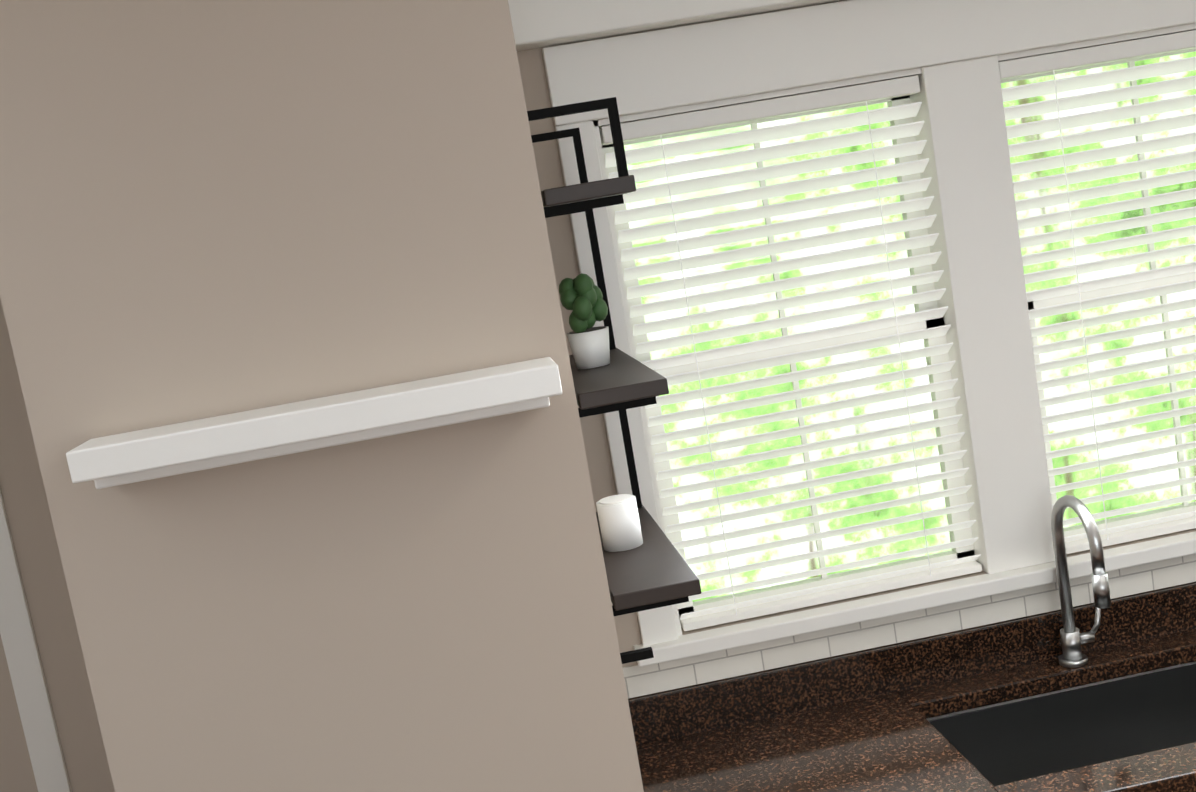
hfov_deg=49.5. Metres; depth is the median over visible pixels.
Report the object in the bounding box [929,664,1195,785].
sink basin
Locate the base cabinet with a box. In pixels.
[926,661,1195,720]
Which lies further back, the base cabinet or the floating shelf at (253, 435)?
the base cabinet
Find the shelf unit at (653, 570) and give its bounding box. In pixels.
[527,97,701,663]
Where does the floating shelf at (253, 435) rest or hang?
attached to the wall column
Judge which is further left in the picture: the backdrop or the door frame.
the door frame
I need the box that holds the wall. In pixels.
[0,0,1195,791]
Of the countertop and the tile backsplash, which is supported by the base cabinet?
the countertop
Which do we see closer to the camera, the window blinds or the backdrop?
the window blinds
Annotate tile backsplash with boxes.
[622,554,1195,697]
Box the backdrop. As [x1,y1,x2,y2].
[624,52,1195,601]
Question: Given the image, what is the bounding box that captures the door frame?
[0,490,71,791]
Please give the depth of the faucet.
2.81 m
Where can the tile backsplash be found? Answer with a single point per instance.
(785, 651)
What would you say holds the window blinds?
attached to the kitchen window
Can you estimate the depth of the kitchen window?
2.77 m
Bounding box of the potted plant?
[559,273,609,368]
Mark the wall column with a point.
(210, 208)
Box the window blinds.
[599,30,1195,630]
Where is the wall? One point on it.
(28, 514)
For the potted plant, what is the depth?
2.29 m
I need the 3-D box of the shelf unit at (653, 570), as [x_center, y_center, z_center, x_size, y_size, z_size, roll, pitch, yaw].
[-0.006,-0.044,2.296,0.160,0.880,0.600,-10,8,-6]
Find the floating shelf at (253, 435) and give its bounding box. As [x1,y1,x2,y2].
[66,357,561,488]
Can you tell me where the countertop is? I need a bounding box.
[628,582,1195,791]
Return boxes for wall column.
[0,0,643,791]
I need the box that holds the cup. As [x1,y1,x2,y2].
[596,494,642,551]
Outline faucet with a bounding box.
[1051,495,1110,667]
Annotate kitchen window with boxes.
[508,0,1195,666]

